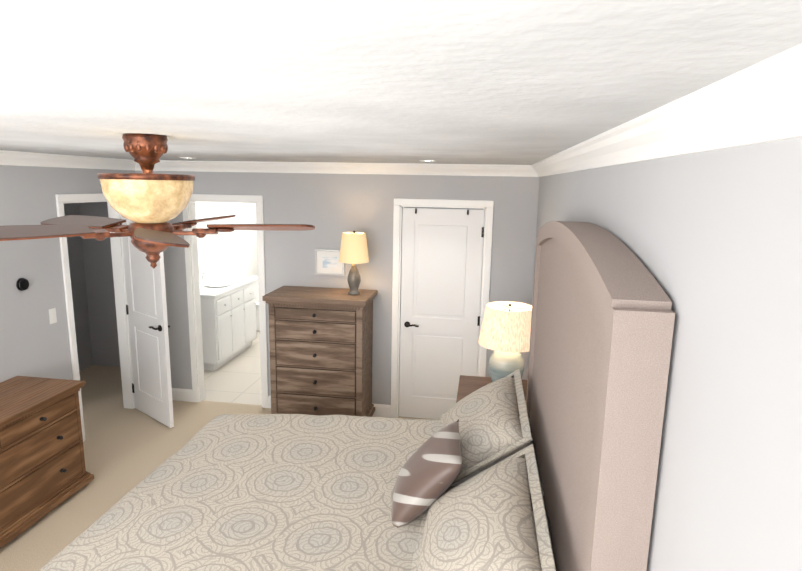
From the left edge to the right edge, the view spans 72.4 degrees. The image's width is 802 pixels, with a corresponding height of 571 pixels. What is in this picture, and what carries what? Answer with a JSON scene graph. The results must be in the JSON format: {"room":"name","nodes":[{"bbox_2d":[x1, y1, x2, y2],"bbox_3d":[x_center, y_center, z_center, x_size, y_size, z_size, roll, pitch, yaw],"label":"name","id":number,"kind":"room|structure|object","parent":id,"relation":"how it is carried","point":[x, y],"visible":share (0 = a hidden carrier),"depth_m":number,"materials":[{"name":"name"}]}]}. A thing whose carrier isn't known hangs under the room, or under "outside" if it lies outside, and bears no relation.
{"room":"bedroom","nodes":[
{"label":"bedroom","id":0,"kind":"room"},
{"bbox_2d":[0,165,134,381],"bbox_3d":[-3.125,0.522,2.595,0.100,2.440,6.080,3,11,8],"label":"wall","id":1,"kind":"structure","parent":0,"point":[34,342],"depth_m":4.20,"materials":[{"name":"paint"}]},
{"bbox_2d":[16,278,28,290],"bbox_3d":[-2.816,-0.009,4.085,0.028,0.096,0.096,3,11,8],"label":"thermostat","id":2,"kind":"object","parent":1,"relation":"attached to","point":[22,284],"visible":0.96,"depth_m":4.07,"materials":[{"name":"black plastic"}]},
{"bbox_2d":[49,308,56,323],"bbox_3d":[-2.790,0.245,4.395,0.010,0.120,0.070,3,11,8],"label":"switch plate","id":3,"kind":"object","parent":1,"relation":"attached to","point":[52,316],"visible":1,"depth_m":4.39,"materials":[{"name":"white plastic"}]},
{"bbox_2d":[0,150,135,170],"bbox_3d":[-3.004,-0.634,2.416,0.085,0.098,5.980,3,11,8],"label":"crown molding","id":4,"kind":"structure","parent":1,"relation":"attached to","point":[15,158],"depth_m":4.37,"materials":[{"name":"white"}]},
{"bbox_2d":[55,193,134,441],"bbox_3d":[-2.752,0.246,4.965,0.120,2.130,0.820,3,11,8],"label":"door frame","id":5,"kind":"structure","parent":1,"relation":"attached to","point":[116,242],"depth_m":5.19,"materials":[{"name":"white wood"}]},
{"bbox_2d":[120,216,173,427],"bbox_3d":[-2.369,0.268,5.084,0.625,2.033,0.396,3,11,8],"label":"hall door","id":6,"kind":"structure","parent":1,"relation":"in","point":[146,310],"depth_m":5.09,"materials":[{"name":"white wood"}]},
{"bbox_2d":[64,202,119,370],"bbox_3d":[-3.443,0.004,5.080,1.300,2.540,3.000,3,11,8],"label":"wall","id":7,"kind":"structure","parent":0,"point":[92,285],"depth_m":6.53,"materials":[{"name":"grey paint"}]},
{"bbox_2d":[79,365,123,431],"bbox_3d":[-3.467,1.301,5.321,1.300,0.100,3.000,3,11,8],"label":"floor","id":8,"kind":"structure","parent":0,"point":[102,394],"depth_m":5.86,"materials":[{"name":"carpet"}]},
{"bbox_2d":[0,400,424,570],"bbox_3d":[-1.192,1.856,2.559,4.050,0.100,6.120,3,11,8],"label":"floor carpet","id":9,"kind":"object","parent":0,"point":[126,450],"depth_m":4.43,"materials":[{"name":"beige carpet"}]},
{"bbox_2d":[0,376,93,548],"bbox_3d":[-2.735,1.265,3.092,0.567,0.812,2.080,3,11,8],"label":"dresser","id":10,"kind":"object","parent":9,"relation":"on","point":[43,472],"visible":1,"depth_m":3.66,"materials":[{"name":"brown wood"}]},
{"bbox_2d":[262,286,377,416],"bbox_3d":[-0.730,0.693,5.097,0.930,1.275,0.523,3,11,8],"label":"chest","id":11,"kind":"object","parent":9,"relation":"on","point":[321,343],"visible":0.88,"depth_m":4.87,"materials":[{"name":"brown wood"}]},
{"bbox_2d":[339,231,368,294],"bbox_3d":[-0.420,-0.204,4.900,0.270,0.570,0.270,3,11,8],"label":"light","id":12,"kind":"object","parent":11,"relation":"on","point":[354,250],"visible":1,"depth_m":4.79,"materials":[{"name":"beige fabric"}]},
{"bbox_2d":[39,221,674,570],"bbox_3d":[-0.378,0.736,2.600,2.330,2.115,2.054,3,11,8],"label":"bed","id":13,"kind":"object","parent":9,"relation":"on","point":[559,471],"visible":1,"depth_m":2.27,"materials":[{"name":"fabric"}]},
{"bbox_2d":[39,413,569,570],"bbox_3d":[-0.447,1.295,2.713,2.211,0.673,2.054,3,11,8],"label":"comforter","id":14,"kind":"object","parent":13,"relation":"on","point":[247,492],"depth_m":2.57,"materials":[{"name":"beige fabric"}]},
{"bbox_2d":[386,443,563,570],"bbox_3d":[0.272,0.950,2.021,0.482,0.353,0.970,3,11,8],"label":"pillow","id":15,"kind":"object","parent":13,"relation":"on","point":[487,521],"depth_m":2.01,"materials":[{"name":"beige fabric"}]},
{"bbox_2d":[424,368,532,499],"bbox_3d":[0.427,0.768,3.013,0.482,0.353,0.970,3,11,8],"label":"pillow","id":16,"kind":"object","parent":13,"relation":"on","point":[487,425],"depth_m":2.72,"materials":[{"name":"beige fabric"}]},
{"bbox_2d":[456,375,526,413],"bbox_3d":[0.697,1.164,4.136,0.596,0.752,0.665,3,11,8],"label":"nightstand","id":17,"kind":"object","parent":9,"relation":"on","point":[467,385],"visible":0.04,"depth_m":4.22,"materials":[{"name":"brown wood"}]},
{"bbox_2d":[478,301,531,391],"bbox_3d":[0.780,0.462,4.013,0.430,0.675,0.430,3,11,8],"label":"light","id":18,"kind":"object","parent":17,"relation":"on","point":[505,331],"visible":0.79,"depth_m":3.85,"materials":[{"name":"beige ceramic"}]},
{"bbox_2d":[195,202,257,283],"bbox_3d":[-1.573,-0.349,7.157,2.200,2.540,3.370,3,11,8],"label":"wall","id":19,"kind":"structure","parent":0,"point":[233,254],"depth_m":7.84,"materials":[{"name":"white paint"}]},
{"bbox_2d":[203,331,261,404],"bbox_3d":[-1.601,0.954,7.369,2.200,0.100,3.430,3,11,8],"label":"floor","id":20,"kind":"structure","parent":0,"point":[237,379],"depth_m":6.33,"materials":[{"name":"beige tile"}]},
{"bbox_2d":[200,273,256,370],"bbox_3d":[-2.337,0.388,7.061,0.560,1.100,1.180,3,11,8],"label":"bathroom vanity","id":21,"kind":"object","parent":20,"relation":"on","point":[228,315],"visible":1,"depth_m":6.80,"materials":[{"name":"white wood"}]},
{"bbox_2d":[245,275,259,330],"bbox_3d":[-2.063,0.291,8.415,0.711,0.805,0.460,3,11,8],"label":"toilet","id":22,"kind":"object","parent":20,"relation":"on","point":[257,302],"visible":0.08,"depth_m":8.37,"materials":[{"name":"white ceramic"}]},
{"bbox_2d":[135,171,539,404],"bbox_3d":[-0.705,0.061,5.312,4.050,2.440,0.100,3,11,8],"label":"wall","id":23,"kind":"structure","parent":0,"point":[331,208],"depth_m":5.13,"materials":[{"name":"paint"}]},
{"bbox_2d":[172,388,192,401],"bbox_3d":[-2.395,1.131,5.711,0.490,0.130,0.016,3,11,8],"label":"baseboard","id":24,"kind":"structure","parent":23,"relation":"attached to","point":[178,394],"depth_m":5.69,"materials":[{"name":"white"}]},
{"bbox_2d":[183,194,268,407],"bbox_3d":[-1.722,0.169,5.480,0.820,2.130,0.120,3,11,8],"label":"door frame","id":25,"kind":"structure","parent":23,"relation":"attached to","point":[194,303],"depth_m":5.44,"materials":[{"name":"white wood"}]},
{"bbox_2d":[268,395,390,417],"bbox_3d":[-0.722,1.207,5.465,1.255,0.130,0.016,3,11,8],"label":"baseboard","id":26,"kind":"structure","parent":23,"relation":"attached to","point":[381,410],"depth_m":5.38,"materials":[{"name":"white"}]},
{"bbox_2d":[315,249,344,275],"bbox_3d":[-0.674,-0.219,5.193,0.290,0.245,0.021,3,11,8],"label":"picture frame","id":27,"kind":"object","parent":23,"relation":"attached to","point":[327,262],"visible":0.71,"depth_m":5.19,"materials":[{"name":"white paper"}]},
{"bbox_2d":[136,160,527,176],"bbox_3d":[-0.703,-1.074,5.008,3.660,0.098,0.085,3,11,8],"label":"crown molding","id":28,"kind":"structure","parent":23,"relation":"attached to","point":[164,165],"depth_m":4.97,"materials":[{"name":"white"}]},
{"bbox_2d":[399,208,483,418],"bbox_3d":[0.368,0.307,5.142,0.753,2.033,0.087,3,11,8],"label":"closet door","id":29,"kind":"structure","parent":23,"relation":"in","point":[442,249],"depth_m":5.13,"materials":[{"name":"white wood"}]},
{"bbox_2d":[390,198,493,417],"bbox_3d":[0.367,0.264,5.172,0.900,2.130,0.120,3,11,8],"label":"door frame","id":30,"kind":"structure","parent":23,"relation":"attached to","point":[399,203],"depth_m":5.05,"materials":[{"name":"white wood"}]},
{"bbox_2d":[0,0,801,164],"bbox_3d":[-1.143,-0.646,2.124,4.050,0.100,6.180,3,11,8],"label":"ceiling","id":31,"kind":"structure","parent":0,"point":[514,82],"depth_m":0.88,"materials":[{"name":"paint"}]},
{"bbox_2d":[0,133,314,268],"bbox_3d":[-1.046,-0.354,2.353,1.314,0.555,1.259,3,11,8],"label":"ceiling fan","id":32,"kind":"object","parent":31,"relation":"hanging from","point":[148,202],"visible":1,"depth_m":2.19,"materials":[{"name":"brown metal"}]},
{"bbox_2d":[405,207,482,209],"bbox_3d":[0.478,-0.015,5.834,0.980,2.440,0.100,3,11,8],"label":"wall","id":33,"kind":"structure","parent":0,"point":[443,208],"depth_m":5.64,"materials":[{"name":"grey paint"}]},
{"bbox_2d":[527,137,801,570],"bbox_3d":[0.779,0.700,2.020,0.100,2.440,6.080,3,11,8],"label":"wall","id":34,"kind":"structure","parent":0,"point":[711,240],"depth_m":1.04,"materials":[{"name":"paint"}]},
{"bbox_2d":[528,44,801,176],"bbox_3d":[0.716,-0.464,1.868,0.085,0.098,5.980,3,11,8],"label":"crown molding","id":35,"kind":"structure","parent":34,"relation":"attached to","point":[760,102],"depth_m":1.02,"materials":[{"name":"white"}]}
]}

